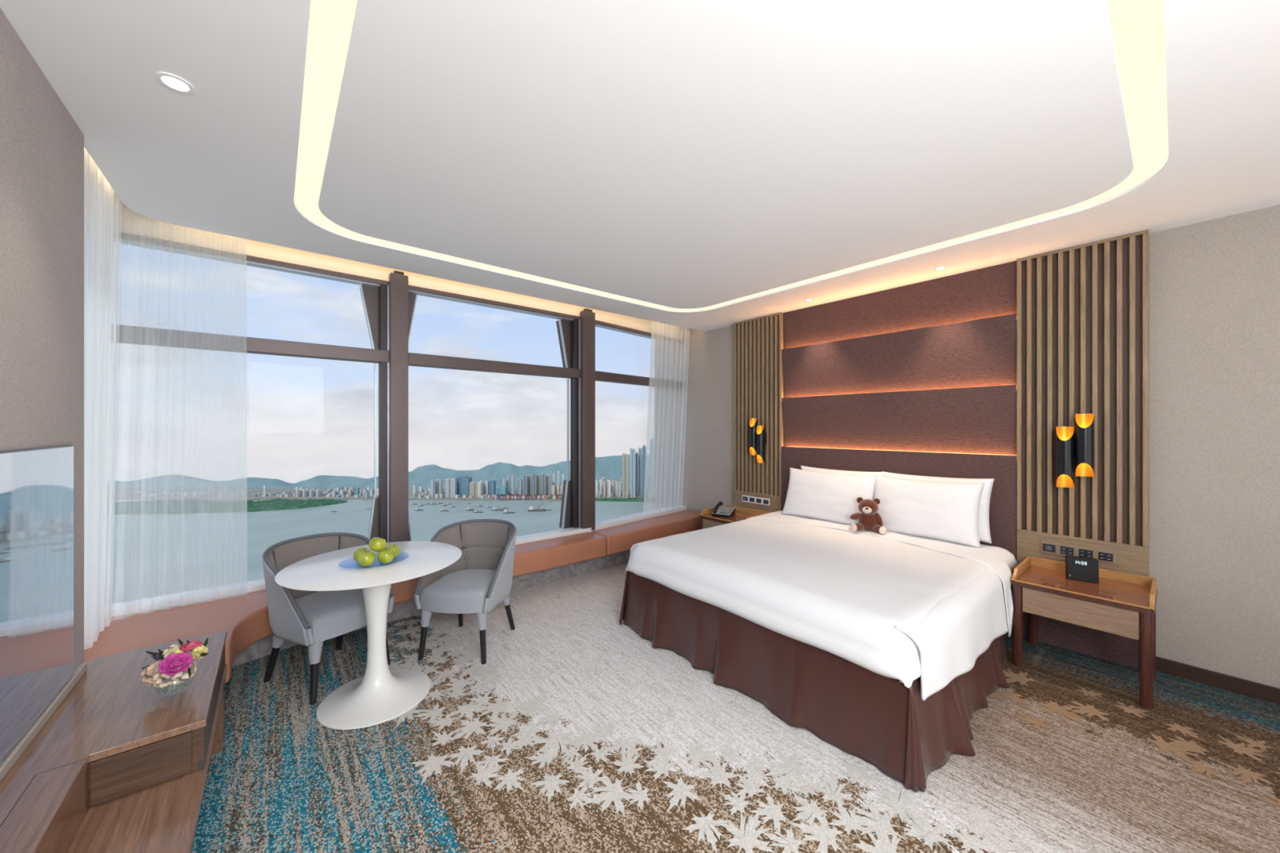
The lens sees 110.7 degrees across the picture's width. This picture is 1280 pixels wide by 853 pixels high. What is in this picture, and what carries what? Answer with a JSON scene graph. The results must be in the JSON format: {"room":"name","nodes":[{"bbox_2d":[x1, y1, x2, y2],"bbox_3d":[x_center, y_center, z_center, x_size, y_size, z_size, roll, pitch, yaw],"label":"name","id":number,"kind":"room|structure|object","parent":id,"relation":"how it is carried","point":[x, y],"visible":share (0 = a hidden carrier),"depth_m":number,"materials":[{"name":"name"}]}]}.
{"room":"hotel room","nodes":[
{"label":"hotel room","id":0,"kind":"room"},
{"bbox_2d":[0,7,84,670],"bbox_3d":[-0.206,0.125,-1.032,0.420,2.850,7.070,0,0,-40],"label":"wall","id":1,"kind":"structure","parent":0,"point":[42,145],"depth_m":1.48,"materials":[{"name":"paint"}]},
{"bbox_2d":[0,444,73,764],"bbox_3d":[-1.598,0.508,0.999,0.016,0.877,1.775,0,0,-40],"label":"television","id":2,"kind":"object","parent":1,"relation":"attached to","point":[37,484],"visible":1,"depth_m":1.40,"materials":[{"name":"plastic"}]},
{"bbox_2d":[121,203,680,343],"bbox_3d":[-1.038,-1.238,3.607,5.481,0.205,1.632,0,0,-43],"label":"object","id":3,"kind":"structure","parent":1,"relation":"attached to","point":[244,246],"depth_m":3.38,"materials":[{"name":"beige paint"}]},
{"bbox_2d":[148,505,672,598],"bbox_3d":[-1.038,1.315,3.607,5.481,0.470,1.632,0,0,-43],"label":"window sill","id":4,"kind":"structure","parent":1,"relation":"in","point":[671,505],"depth_m":5.28,"materials":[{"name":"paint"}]},
{"bbox_2d":[111,232,388,617],"bbox_3d":[-2.557,-0.020,3.012,1.610,2.240,0.180,0,0,-40],"label":"window","id":5,"kind":"structure","parent":4,"relation":"attached to","point":[217,342],"depth_m":2.94,"materials":[{"name":"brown metal"}]},
{"bbox_2d":[359,270,417,542],"bbox_3d":[-1.992,-0.068,3.537,0.409,2.295,0.268,0,0,-40],"label":"pillar","id":6,"kind":"structure","parent":4,"relation":"on","point":[389,309],"depth_m":3.46,"materials":[{"name":"brown metal"}]},
{"bbox_2d":[408,284,589,545],"bbox_3d":[-1.257,-0.020,4.084,1.760,2.240,0.180,0,0,-40],"label":"window","id":7,"kind":"structure","parent":4,"relation":"attached to","point":[414,359],"depth_m":4.06,"materials":[{"name":"brown metal"}]},
{"bbox_2d":[555,308,595,530],"bbox_3d":[-0.637,-0.068,4.655,0.428,2.295,0.268,0,0,-40],"label":"pillar","id":8,"kind":"structure","parent":4,"relation":"on","point":[576,337],"depth_m":4.57,"materials":[{"name":"brown metal"}]},
{"bbox_2d":[589,320,687,532],"bbox_3d":[-0.007,-0.020,5.265,0.180,2.240,1.710,0,0,43],"label":"window","id":9,"kind":"structure","parent":4,"relation":"attached to","point":[602,376],"depth_m":5.10,"materials":[{"name":"brown metal"}]},
{"bbox_2d":[0,0,1279,331],"bbox_3d":[1.058,-1.270,1.067,5.590,0.140,8.900,0,0,-40],"label":"ceiling","id":10,"kind":"structure","parent":0,"point":[672,153],"depth_m":1.77,"materials":[{"name":"white paint"}]},
{"bbox_2d":[84,146,122,649],"bbox_3d":[-2.650,-0.128,2.121,0.086,2.405,0.874,0,0,-40],"label":"sheer curtain","id":11,"kind":"object","parent":10,"relation":"hanging from","point":[103,206],"visible":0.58,"depth_m":2.22,"materials":[{"name":"fabric"}]},
{"bbox_2d":[155,71,195,93],"bbox_3d":[-1.621,-1.198,1.545,0.096,0.005,0.096,0,0,-40],"label":"recessed light","id":12,"kind":"object","parent":10,"relation":"in","point":[175,82],"visible":1,"depth_m":1.54,"materials":[{"name":"plastic"}]},
{"bbox_2d":[114,204,245,619],"bbox_3d":[-2.749,-0.128,2.671,0.570,2.405,0.144,0,0,-40],"label":"sheer curtain","id":13,"kind":"object","parent":10,"relation":"hanging from","point":[131,596],"visible":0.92,"depth_m":2.60,"materials":[{"name":"fabric"}]},
{"bbox_2d":[643,320,689,515],"bbox_3d":[0.335,-0.128,5.492,0.167,2.405,0.761,0,0,44],"label":"sheer curtain","id":14,"kind":"object","parent":10,"relation":"hanging from","point":[656,326],"visible":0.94,"depth_m":5.38,"materials":[{"name":"fabric"}]},
{"bbox_2d":[293,0,1168,311],"bbox_3d":[0.287,-1.219,2.437,3.389,0.010,3.350,0,0,-40],"label":"recessed light","id":15,"kind":"object","parent":10,"relation":"in","point":[1138,26],"visible":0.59,"depth_m":1.68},
{"bbox_2d":[933,266,946,270],"bbox_3d":[2.272,-1.198,3.350,0.080,0.005,0.080,0,0,-40],"label":"recessed light","id":16,"kind":"object","parent":10,"relation":"in","point":[940,268],"visible":1,"depth_m":3.35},
{"bbox_2d":[191,563,1279,852],"bbox_3d":[1.006,1.548,1.090,5.540,0.103,8.800,0,0,-40],"label":"floor","id":17,"kind":"structure","parent":0,"point":[575,733],"depth_m":1.98,"materials":[{"name":"carpet"}]},
{"bbox_2d":[0,630,226,852],"bbox_3d":[-0.914,1.242,0.494,0.427,0.515,3.925,0,0,-40],"label":"base cabinet","id":18,"kind":"object","parent":17,"relation":"on","point":[121,765],"visible":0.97,"depth_m":1.38,"materials":[{"name":"brown wood"}]},
{"bbox_2d":[0,662,87,782],"bbox_3d":[-1.032,0.968,0.316,0.022,0.032,3.800,0,0,-40],"label":"trim","id":19,"kind":"structure","parent":18,"relation":"on","point":[8,762],"depth_m":1.43,"materials":[{"name":"metal"}]},
{"bbox_2d":[67,664,226,852],"bbox_3d":[-0.848,1.164,0.549,0.255,0.028,3.925,0,0,-40],"label":"shelf","id":20,"kind":"object","parent":18,"relation":"attached to","point":[161,815],"depth_m":1.30,"materials":[{"name":"brown wood"}]},
{"bbox_3d":[-1.721,0.949,1.637,0.104,0.068,0.104,0,0,-40],"label":"glass vase","id":21,"kind":"object","parent":18,"relation":"on","visible":0},
{"bbox_2d":[141,637,208,693],"bbox_3d":[-1.718,0.886,1.637,0.154,0.170,0.172,0,0,44],"label":"flower bouquet","id":22,"kind":"object","parent":21,"relation":"in","point":[175,660],"visible":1,"depth_m":1.62,"materials":[{"name":"multicoloured plant"}]},
{"bbox_2d":[262,532,394,705],"bbox_3d":[-1.901,1.103,2.695,0.587,0.804,0.594,0,0,25],"label":"tub chair","id":23,"kind":"object","parent":17,"relation":"on","point":[308,619],"visible":0.56,"depth_m":2.53,"materials":[{"name":"grey fabric"}]},
{"bbox_2d":[275,541,462,729],"bbox_3d":[-1.460,1.124,2.455,0.874,0.752,0.874,0,0,45],"label":"pedestal table","id":24,"kind":"object","parent":17,"relation":"on","point":[384,694],"visible":0.97,"depth_m":2.39,"materials":[{"name":"plastic"}]},
{"bbox_3d":[-1.454,0.738,2.430,0.331,0.016,0.286,0,0,-40],"label":"glass plate","id":25,"kind":"object","parent":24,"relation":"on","visible":0},
{"bbox_2d":[353,546,370,562],"bbox_3d":[-1.514,0.700,2.414,0.083,0.083,0.083,0,0,-12],"label":"apple","id":26,"kind":"object","parent":25,"relation":"on","point":[358,551],"visible":0.49,"depth_m":2.39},
{"bbox_2d":[357,550,375,566],"bbox_3d":[-1.452,0.699,2.350,0.083,0.083,0.083,0,0,-11],"label":"apple","id":27,"kind":"object","parent":25,"relation":"on","point":[366,558],"visible":1,"depth_m":2.32,"materials":[{"name":"food"}]},
{"bbox_2d":[377,547,395,564],"bbox_3d":[-1.376,0.698,2.399,0.083,0.083,0.083,0,0,-17],"label":"apple","id":28,"kind":"object","parent":25,"relation":"on","point":[385,556],"visible":1,"depth_m":2.37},
{"bbox_2d":[368,537,386,551],"bbox_3d":[-1.431,0.642,2.414,0.083,0.081,0.083,0,0,-19],"label":"apple","id":29,"kind":"object","parent":28,"relation":"on","point":[375,544],"visible":0.98,"depth_m":2.38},
{"bbox_2d":[385,543,399,558],"bbox_3d":[-1.395,0.701,2.489,0.083,0.083,0.083,0,0,-17],"label":"apple","id":30,"kind":"object","parent":25,"relation":"on","point":[396,548],"visible":0.55,"depth_m":2.47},
{"bbox_2d":[413,519,516,664],"bbox_3d":[-1.172,1.103,3.072,0.594,0.804,0.586,0,0,7],"label":"tub chair","id":31,"kind":"object","parent":17,"relation":"on","point":[480,580],"visible":0.88,"depth_m":3.01,"materials":[{"name":"grey fabric"}]},
{"bbox_2d":[698,504,772,529],"bbox_3d":[1.026,1.206,4.775,0.522,0.588,0.592,0,0,-40],"label":"nightstand","id":32,"kind":"object","parent":17,"relation":"on","point":[707,520],"visible":0.35,"depth_m":4.78,"materials":[{"name":"brown wood"}]},
{"bbox_2d":[711,501,735,518],"bbox_3d":[0.905,0.896,4.791,0.200,0.140,0.236,0,0,30],"label":"telephone","id":33,"kind":"object","parent":32,"relation":"on","point":[720,511],"visible":1,"depth_m":4.75,"materials":[{"name":"black plastic"}]},
{"bbox_2d":[702,511,755,521],"bbox_3d":[1.027,0.969,4.776,0.482,0.004,0.548,0,0,-40],"label":"tray","id":34,"kind":"object","parent":32,"relation":"on","point":[740,515],"depth_m":4.75,"materials":[{"name":"wood"}]},
{"bbox_2d":[618,570,1008,792],"bbox_3d":[1.277,1.212,3.210,2.124,0.574,2.168,0,0,-40],"label":"bed","id":35,"kind":"object","parent":17,"relation":"on","point":[874,718],"visible":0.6,"depth_m":2.21,"materials":[{"name":"brown"}]},
{"bbox_2d":[625,518,1012,701],"bbox_3d":[1.116,1.056,3.107,1.643,0.400,2.075,0,0,-40],"label":"duvet","id":36,"kind":"object","parent":35,"relation":"on","point":[904,612],"visible":0.98,"depth_m":2.49,"materials":[{"name":"white fabric"}]},
{"bbox_2d":[745,511,1018,636],"bbox_3d":[1.788,1.070,3.662,0.561,0.451,2.089,0,0,-40],"label":"sheet","id":37,"kind":"object","parent":36,"relation":"on","point":[998,560],"visible":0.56,"depth_m":3.11,"materials":[{"name":"white fabric"}]},
{"bbox_2d":[781,467,880,524],"bbox_3d":[1.712,0.640,4.045,0.224,0.461,0.867,0,0,-40],"label":"pillow","id":38,"kind":"object","parent":37,"relation":"on","point":[827,496],"visible":0.84,"depth_m":3.98,"materials":[{"name":"white fabric"}]},
{"bbox_2d":[800,465,885,476],"bbox_3d":[1.826,0.615,4.087,0.160,0.451,0.801,0,0,-40],"label":"pillow","id":39,"kind":"object","parent":37,"relation":"on","point":[803,468],"visible":0.07,"depth_m":4.06,"materials":[{"name":"white fabric"}]},
{"bbox_2d":[849,497,886,533],"bbox_3d":[1.844,0.717,3.580,0.259,0.272,0.200,0,0,28],"label":"teddy bear","id":40,"kind":"object","parent":37,"relation":"on","point":[868,521],"visible":1,"depth_m":3.56},
{"bbox_2d":[873,475,984,548],"bbox_3d":[2.202,0.640,3.458,0.240,0.459,0.776,0,0,-40],"label":"pillow","id":41,"kind":"object","parent":37,"relation":"on","point":[948,512],"visible":0.92,"depth_m":3.34,"materials":[{"name":"white fabric"}]},
{"bbox_2d":[881,471,994,543],"bbox_3d":[2.311,0.615,3.508,0.161,0.468,0.785,0,0,-40],"label":"pillow","id":42,"kind":"object","parent":37,"relation":"on","point":[984,513],"visible":0.17,"depth_m":3.25,"materials":[{"name":"white fabric"}]},
{"bbox_2d":[1010,556,1157,710],"bbox_3d":[2.719,1.206,2.722,0.522,0.588,0.594,0,0,-40],"label":"nightstand","id":43,"kind":"object","parent":17,"relation":"on","point":[1123,604],"visible":0.99,"depth_m":2.62,"materials":[{"name":"brown wood"}]},
{"bbox_2d":[1065,555,1098,583],"bbox_3d":[2.780,0.897,2.786,0.144,0.138,0.066,0,0,36],"label":"alarm clock","id":44,"kind":"object","parent":43,"relation":"on","point":[1077,568],"visible":1,"depth_m":2.77,"materials":[{"name":"plastic"}]},
{"bbox_2d":[1016,564,1151,607],"bbox_3d":[2.721,0.969,2.724,0.482,0.004,0.550,0,0,-40],"label":"tray","id":45,"kind":"object","parent":43,"relation":"on","point":[1110,588],"depth_m":2.69,"materials":[{"name":"wood"}]},
{"bbox_2d":[654,204,1279,688],"bbox_3d":[3.115,0.105,2.927,0.150,2.890,8.950,0,0,-40],"label":"wall","id":46,"kind":"structure","parent":0,"point":[1215,283],"depth_m":2.59,"materials":[{"name":"paint"}]},
{"bbox_2d":[231,549,630,667],"bbox_3d":[-1.027,1.383,4.065,0.813,0.235,4.631,0,0,39],"label":"trim","id":47,"kind":"structure","parent":46,"relation":"attached to","point":[263,647],"depth_m":4.09,"materials":[{"name":"grey stone"}]},
{"bbox_2d":[84,577,418,684],"bbox_3d":[-2.189,1.174,2.616,1.753,0.188,0.892,0,0,-40],"label":"window seat","id":48,"kind":"object","parent":47,"relation":"on","point":[245,617],"visible":0.36,"depth_m":2.46,"materials":[{"name":"wood"}]},
{"bbox_2d":[512,532,605,577],"bbox_3d":[-1.057,1.174,3.921,1.639,0.188,0.320,0,0,-40],"label":"window seat","id":49,"kind":"object","parent":47,"relation":"on","point":[544,554],"visible":0.51,"depth_m":4.02,"materials":[{"name":"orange leather"}]},
{"bbox_2d":[591,510,701,555],"bbox_3d":[0.147,1.174,5.046,1.665,0.188,0.381,0,0,-44],"label":"window seat","id":50,"kind":"object","parent":47,"relation":"on","point":[620,538],"visible":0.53,"depth_m":4.80,"materials":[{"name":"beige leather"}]},
{"bbox_2d":[733,312,785,512],"bbox_3d":[1.316,0.150,4.913,0.092,2.699,0.620,0,0,-40],"label":"wall panel","id":51,"kind":"object","parent":46,"relation":"attached to","point":[758,342],"visible":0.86,"depth_m":4.87,"materials":[{"name":"brown wood"}]},
{"bbox_2d":[742,495,769,506],"bbox_3d":[1.278,0.812,4.881,0.014,0.072,0.354,0,0,-40],"label":"switch plate","id":52,"kind":"object","parent":51,"relation":"attached to","point":[753,500],"visible":1,"depth_m":4.87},
{"bbox_2d":[749,417,766,463],"bbox_3d":[1.280,0.152,4.790,0.128,0.485,0.176,0,0,-40],"label":"wall sconce","id":53,"kind":"object","parent":51,"relation":"attached to","point":[757,436],"visible":1,"depth_m":4.77,"materials":[{"name":"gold metal"}]},
{"bbox_2d":[781,261,1017,595],"bbox_3d":[2.123,0.090,3.936,0.085,2.579,1.906,0,0,-40],"label":"headboard","id":54,"kind":"object","parent":46,"relation":"attached to","point":[931,365],"visible":0.73,"depth_m":3.71,"materials":[{"name":"fabric"}]},
{"bbox_2d":[1016,229,1149,669],"bbox_3d":[2.929,0.150,2.959,0.092,2.699,0.620,0,0,-40],"label":"wall panel","id":55,"kind":"object","parent":46,"relation":"attached to","point":[1083,309],"visible":0.91,"depth_m":2.91,"materials":[{"name":"brown wood"}]},
{"bbox_2d":[1056,413,1094,488],"bbox_3d":[2.845,0.161,2.893,0.128,0.488,0.177,0,0,-40],"label":"wall sconce","id":56,"kind":"object","parent":55,"relation":"attached to","point":[1082,446],"visible":1,"depth_m":2.87,"materials":[{"name":"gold metal"}]},
{"bbox_2d":[1040,541,1115,564],"bbox_3d":[2.888,0.832,2.930,0.014,0.080,0.357,0,0,-40],"label":"switch plate","id":57,"kind":"object","parent":55,"relation":"attached to","point":[1102,556],"visible":0.95,"depth_m":2.92,"materials":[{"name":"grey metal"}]},
{"bbox_2d":[1042,543,1055,552],"bbox_3d":[2.800,0.832,3.031,0.005,0.051,0.064,0,0,-40],"label":"switch","id":58,"kind":"object","parent":57,"relation":"attached to","point":[1046,548],"depth_m":3.03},
{"bbox_2d":[1060,546,1073,555],"bbox_3d":[2.857,0.832,2.962,0.005,0.051,0.064,0,0,-40],"label":"switch","id":59,"kind":"object","parent":57,"relation":"attached to","point":[1064,550],"depth_m":2.96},
{"bbox_2d":[1079,548,1093,558],"bbox_3d":[2.913,0.832,2.893,0.005,0.051,0.064,0,0,-40],"label":"switch","id":60,"kind":"object","parent":57,"relation":"attached to","point":[1084,553],"depth_m":2.89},
{"bbox_2d":[1097,551,1112,562],"bbox_3d":[2.970,0.832,2.824,0.005,0.051,0.064,0,0,-40],"label":"switch","id":61,"kind":"object","parent":57,"relation":"attached to","point":[1103,557],"depth_m":2.82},
{"bbox_2d":[1155,656,1279,704],"bbox_3d":[4.531,1.458,1.081,0.014,0.085,4.300,0,0,-40],"label":"baseboard","id":62,"kind":"structure","parent":46,"relation":"attached to","point":[1243,686],"depth_m":2.54,"materials":[{"name":"wood"}]},
{"label":"outside","id":63,"kind":"structure","parent":0,"visible":0},
{"bbox_2d":[115,487,654,501],"bbox_3d":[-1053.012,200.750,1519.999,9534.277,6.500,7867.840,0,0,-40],"label":"land","id":64,"kind":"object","parent":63,"point":[250,492],"visible":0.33,"depth_m":1245.33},
{"bbox_2d":[192,491,199,497],"bbox_3d":[-1252.774,190.635,1248.205,13.302,14.730,13.438,0,0,-40],"label":"building","id":65,"kind":"structure","parent":64,"relation":"on","point":[195,494],"depth_m":1244.12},
{"bbox_2d":[262,484,266,497],"bbox_3d":[-1049.006,181.118,1236.999,9.357,33.764,9.198,0,0,-40],"label":"tower","id":66,"kind":"structure","parent":64,"relation":"on","point":[264,486],"depth_m":1235.04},
{"bbox_2d":[346,488,352,495],"bbox_3d":[-829.335,188.855,1265.367,14.805,18.289,14.859,0,0,-40],"label":"apartment tower","id":67,"kind":"structure","parent":64,"relation":"on","point":[349,491],"depth_m":1260.93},
{"bbox_2d":[354,488,359,494],"bbox_3d":[-813.574,187.463,1273.395,14.883,21.074,14.937,0,0,-40],"label":"apartment tower","id":68,"kind":"structure","parent":64,"relation":"on","point":[357,491],"depth_m":1268.96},
{"bbox_2d":[364,492,368,498],"bbox_3d":[-753.766,189.236,1219.999,13.540,17.527,13.634,0,0,-40],"label":"building","id":69,"kind":"structure","parent":64,"relation":"on","point":[366,494],"depth_m":1215.89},
{"bbox_2d":[368,488,373,496],"bbox_3d":[-760.354,187.058,1253.999,13.697,21.884,13.764,0,0,-40],"label":"apartment tower","id":70,"kind":"structure","parent":64,"relation":"on","point":[371,491],"depth_m":1249.90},
{"bbox_2d":[430,479,435,497],"bbox_3d":[-580.301,172.907,1240.579,11.448,50.186,11.448,0,0,-40],"label":"apartment tower","id":71,"kind":"structure","parent":64,"relation":"on","point":[432,482],"depth_m":1238.36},
{"bbox_2d":[435,479,442,494],"bbox_3d":[-572.734,174.422,1260.434,20.188,47.157,18.057,0,0,-40],"label":"apartment tower","id":72,"kind":"structure","parent":64,"relation":"on","point":[438,483],"depth_m":1255.10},
{"bbox_2d":[445,478,457,497],"bbox_3d":[-529.669,172.051,1240.018,31.273,51.898,28.580,0,0,-40],"label":"apartment tower","id":73,"kind":"structure","parent":64,"relation":"on","point":[451,484],"depth_m":1231.12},
{"bbox_2d":[455,476,471,496],"bbox_3d":[-504.785,170.597,1264.999,48.347,54.805,46.294,0,0,-40],"label":"office block","id":74,"kind":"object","parent":64,"relation":"on","point":[463,482],"visible":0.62,"depth_m":1252.95,"materials":[{"name":"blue glass"}]},
{"bbox_2d":[469,481,484,497],"bbox_3d":[-461.495,177.181,1248.081,38.573,41.639,34.438,0,0,-40],"label":"apartment tower","id":75,"kind":"structure","parent":64,"relation":"on","point":[476,489],"depth_m":1238.96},
{"bbox_2d":[483,480,488,494],"bbox_3d":[-440.940,177.070,1269.602,23.912,41.860,23.966,0,0,-40],"label":"apartment tower","id":76,"kind":"structure","parent":64,"relation":"on","point":[486,482],"depth_m":1261.86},
{"bbox_2d":[488,480,495,496],"bbox_3d":[-422.491,175.825,1265.578,23.844,44.350,23.898,0,0,-40],"label":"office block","id":77,"kind":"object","parent":64,"relation":"on","point":[492,482],"visible":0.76,"depth_m":1257.86,"materials":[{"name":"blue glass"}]},
{"bbox_2d":[495,486,507,494],"bbox_3d":[-388.711,183.803,1243.999,39.249,28.393,38.786,0,0,-40],"label":"office block","id":78,"kind":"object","parent":64,"relation":"on","point":[500,490],"visible":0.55,"depth_m":1232.03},
{"bbox_2d":[502,477,506,486],"bbox_3d":[-388.198,172.638,1267.226,10.724,50.724,10.724,0,0,-40],"label":"apartment tower","id":79,"kind":"structure","parent":64,"relation":"on","point":[504,481],"depth_m":1265.25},
{"bbox_2d":[506,475,510,494],"bbox_3d":[-381.273,169.507,1282.288,10.851,56.986,10.851,0,0,-40],"label":"apartment tower","id":80,"kind":"structure","parent":64,"relation":"on","point":[508,477],"depth_m":1280.17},
{"bbox_2d":[511,473,515,494],"bbox_3d":[-363.490,166.594,1267.226,10.724,62.811,10.724,0,0,-40],"label":"apartment tower","id":81,"kind":"structure","parent":64,"relation":"on","point":[513,477],"depth_m":1265.25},
{"bbox_2d":[517,479,522,494],"bbox_3d":[-342.374,173.729,1261.674,18.485,48.542,18.538,0,0,-40],"label":"apartment tower","id":82,"kind":"structure","parent":64,"relation":"on","point":[519,481],"depth_m":1256.02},
{"bbox_2d":[522,475,528,494],"bbox_3d":[-325.276,168.375,1251.892,16.060,59.250,13.892,0,0,-40],"label":"apartment tower","id":83,"kind":"structure","parent":64,"relation":"on","point":[525,478],"depth_m":1248.07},
{"bbox_2d":[493,494,562,499],"bbox_3d":[-304.045,193.000,1214.310,157.503,10.000,136.130,0,0,-40],"label":"shipping containers","id":84,"kind":"object","parent":64,"relation":"on","point":[495,496],"visible":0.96,"depth_m":1205.25,"materials":[{"name":"metal"}]},
{"bbox_2d":[527,475,532,494],"bbox_3d":[-316.654,168.427,1269.979,16.293,59.146,14.126,0,0,-40],"label":"apartment tower","id":85,"kind":"structure","parent":64,"relation":"on","point":[530,477],"depth_m":1265.87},
{"bbox_2d":[532,474,537,494],"bbox_3d":[-299.026,166.500,1251.892,16.060,63.000,13.892,0,0,-40],"label":"apartment tower","id":86,"kind":"structure","parent":64,"relation":"on","point":[534,476],"depth_m":1248.07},
{"bbox_2d":[537,475,541,494],"bbox_3d":[-289.337,168.262,1266.964,16.254,59.476,14.087,0,0,-40],"label":"apartment tower","id":87,"kind":"structure","parent":64,"relation":"on","point":[539,477],"depth_m":1263.09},
{"bbox_2d":[541,474,546,494],"bbox_3d":[-272.776,166.500,1251.892,16.060,63.000,13.892,0,0,-40],"label":"apartment tower","id":88,"kind":"structure","parent":64,"relation":"on","point":[543,476],"depth_m":1247.77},
{"bbox_2d":[546,475,551,494],"bbox_3d":[-262.771,169.211,1266.964,16.254,57.578,14.087,0,0,-40],"label":"apartment tower","id":89,"kind":"structure","parent":64,"relation":"on","point":[548,477],"depth_m":1263.09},
{"bbox_2d":[551,484,555,494],"bbox_3d":[-243.524,180.909,1237.102,16.873,34.182,16.927,0,0,-40],"label":"apartment tower","id":90,"kind":"structure","parent":64,"relation":"on","point":[553,486],"depth_m":1232.03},
{"bbox_2d":[551,473,555,485],"bbox_3d":[-254.127,168.341,1304.307,14.634,59.318,14.688,0,0,-40],"label":"apartment tower","id":91,"kind":"structure","parent":64,"relation":"on","point":[553,474],"depth_m":1300.01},
{"bbox_2d":[555,484,559,494],"bbox_3d":[-233.343,180.978,1252.164,17.048,34.044,17.102,0,0,-40],"label":"apartment tower","id":92,"kind":"structure","parent":64,"relation":"on","point":[557,486],"depth_m":1246.85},
{"bbox_2d":[556,471,559,484],"bbox_3d":[-240.422,164.269,1304.307,14.634,67.462,14.688,0,0,-40],"label":"apartment tower","id":93,"kind":"structure","parent":64,"relation":"on","point":[557,472],"depth_m":1300.01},
{"bbox_2d":[595,480,598,497],"bbox_3d":[-123.375,174.990,1249.124,14.121,46.020,14.175,0,0,-40],"label":"apartment tower","id":94,"kind":"structure","parent":64,"relation":"on","point":[596,481],"depth_m":1245.03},
{"bbox_2d":[598,480,602,496],"bbox_3d":[-113.206,174.776,1261.164,14.233,46.448,14.287,0,0,-40],"label":"apartment tower","id":95,"kind":"structure","parent":64,"relation":"on","point":[599,481],"depth_m":1256.94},
{"bbox_2d":[602,480,606,497],"bbox_3d":[-100.875,175.965,1249.125,14.121,44.070,14.175,0,0,-40],"label":"apartment tower","id":96,"kind":"structure","parent":64,"relation":"on","point":[604,495],"depth_m":1245.03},
{"bbox_2d":[607,480,610,497],"bbox_3d":[-85.203,173.178,1220.174,14.261,49.644,14.315,0,0,-40],"label":"building","id":97,"kind":"structure","parent":64,"relation":"on","point":[608,481],"depth_m":1215.89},
{"bbox_2d":[610,479,613,497],"bbox_3d":[-78.375,173.040,1249.124,14.121,49.920,14.175,0,0,-40],"label":"apartment tower","id":98,"kind":"structure","parent":64,"relation":"on","point":[611,480],"depth_m":1245.03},
{"bbox_2d":[614,480,617,496],"bbox_3d":[-67.772,176.745,1261.164,14.233,42.510,14.287,0,0,-40],"label":"apartment tower","id":99,"kind":"structure","parent":64,"relation":"on","point":[615,482],"depth_m":1256.94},
{"bbox_2d":[617,481,621,497],"bbox_3d":[-57.750,176.940,1249.124,14.121,42.120,14.175,0,0,-40],"label":"apartment tower","id":100,"kind":"structure","parent":64,"relation":"on","point":[619,482],"depth_m":1245.03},
{"bbox_2d":[595,497,654,502],"bbox_3d":[-6.791,196.754,1197.089,199.809,8.493,185.013,0,0,-40],"label":"trees","id":101,"kind":"object","parent":64,"relation":"on","point":[628,500],"visible":0.7,"depth_m":1185.12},
{"bbox_2d":[622,453,628,497],"bbox_3d":[-41.752,136.913,1237.892,23.788,122.175,21.745,0,0,-40],"label":"skyscraper","id":102,"kind":"structure","parent":64,"relation":"on","point":[624,456],"depth_m":1228.12,"materials":[{"name":"concrete"}]},
{"bbox_2d":[630,448,635,497],"bbox_3d":[-21.814,129.614,1241.892,21.875,136.771,20.167,0,0,-40],"label":"skyscraper","id":103,"kind":"structure","parent":64,"relation":"on","point":[632,451],"depth_m":1235.04,"materials":[{"name":"glass"}]},
{"bbox_2d":[635,452,638,496],"bbox_3d":[-8.964,135.241,1259.999,16.512,125.518,17.563,0,0,-40],"label":"skyscraper","id":104,"kind":"structure","parent":64,"relation":"on","point":[637,454],"depth_m":1252.95,"materials":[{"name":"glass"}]},
{"bbox_2d":[638,447,641,495],"bbox_3d":[-0.732,129.651,1280.892,17.579,136.699,16.129,0,0,-40],"label":"skyscraper","id":105,"kind":"structure","parent":64,"relation":"on","point":[639,448],"depth_m":1273.46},
{"bbox_2d":[641,444,645,497],"bbox_3d":[11.653,125.467,1245.999,20.600,145.066,21.428,0,0,-40],"label":"skyscraper","id":106,"kind":"structure","parent":64,"relation":"on","point":[643,447],"depth_m":1238.06,"materials":[{"name":"clear glass"}]},
{"bbox_2d":[649,440,654,497],"bbox_3d":[36.298,116.114,1245.999,28.158,163.771,28.650,0,0,-40],"label":"skyscraper","id":107,"kind":"structure","parent":64,"relation":"on","point":[650,441],"depth_m":1235.94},
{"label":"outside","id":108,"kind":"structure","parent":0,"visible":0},
{"bbox_2d":[115,453,649,488],"bbox_3d":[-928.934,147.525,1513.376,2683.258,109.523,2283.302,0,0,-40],"label":"mountain","id":109,"kind":"structure","parent":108,"point":[606,466],"depth_m":1453.81},
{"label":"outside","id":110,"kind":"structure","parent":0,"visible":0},
{"bbox_2d":[111,499,654,604],"bbox_3d":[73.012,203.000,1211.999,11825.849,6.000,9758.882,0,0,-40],"label":"sea","id":111,"kind":"structure","parent":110,"point":[251,534],"depth_m":881.78,"materials":[{"name":"liquid"}]},
{"bbox_2d":[115,497,347,514],"bbox_3d":[-1089.873,191.108,1162.731,517.280,19.784,471.646,0,0,-40],"label":"wooded headland","id":112,"kind":"structure","parent":111,"relation":"on","point":[191,506],"depth_m":1075.90,"materials":[{"name":"plant"}]},
{"bbox_2d":[492,505,503,511],"bbox_3d":[-338.095,194.082,1053.968,26.984,12.836,5.397,0,0,2],"label":"barge","id":113,"kind":"object","parent":111,"relation":"on","point":[494,508],"visible":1,"depth_m":1051.75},
{"bbox_2d":[528,503,546,511],"bbox_3d":[-242.520,190.531,1045.669,42.520,19.939,8.504,0,0,-6],"label":"barge","id":114,"kind":"object","parent":111,"relation":"on","point":[531,508],"visible":1,"depth_m":1042.04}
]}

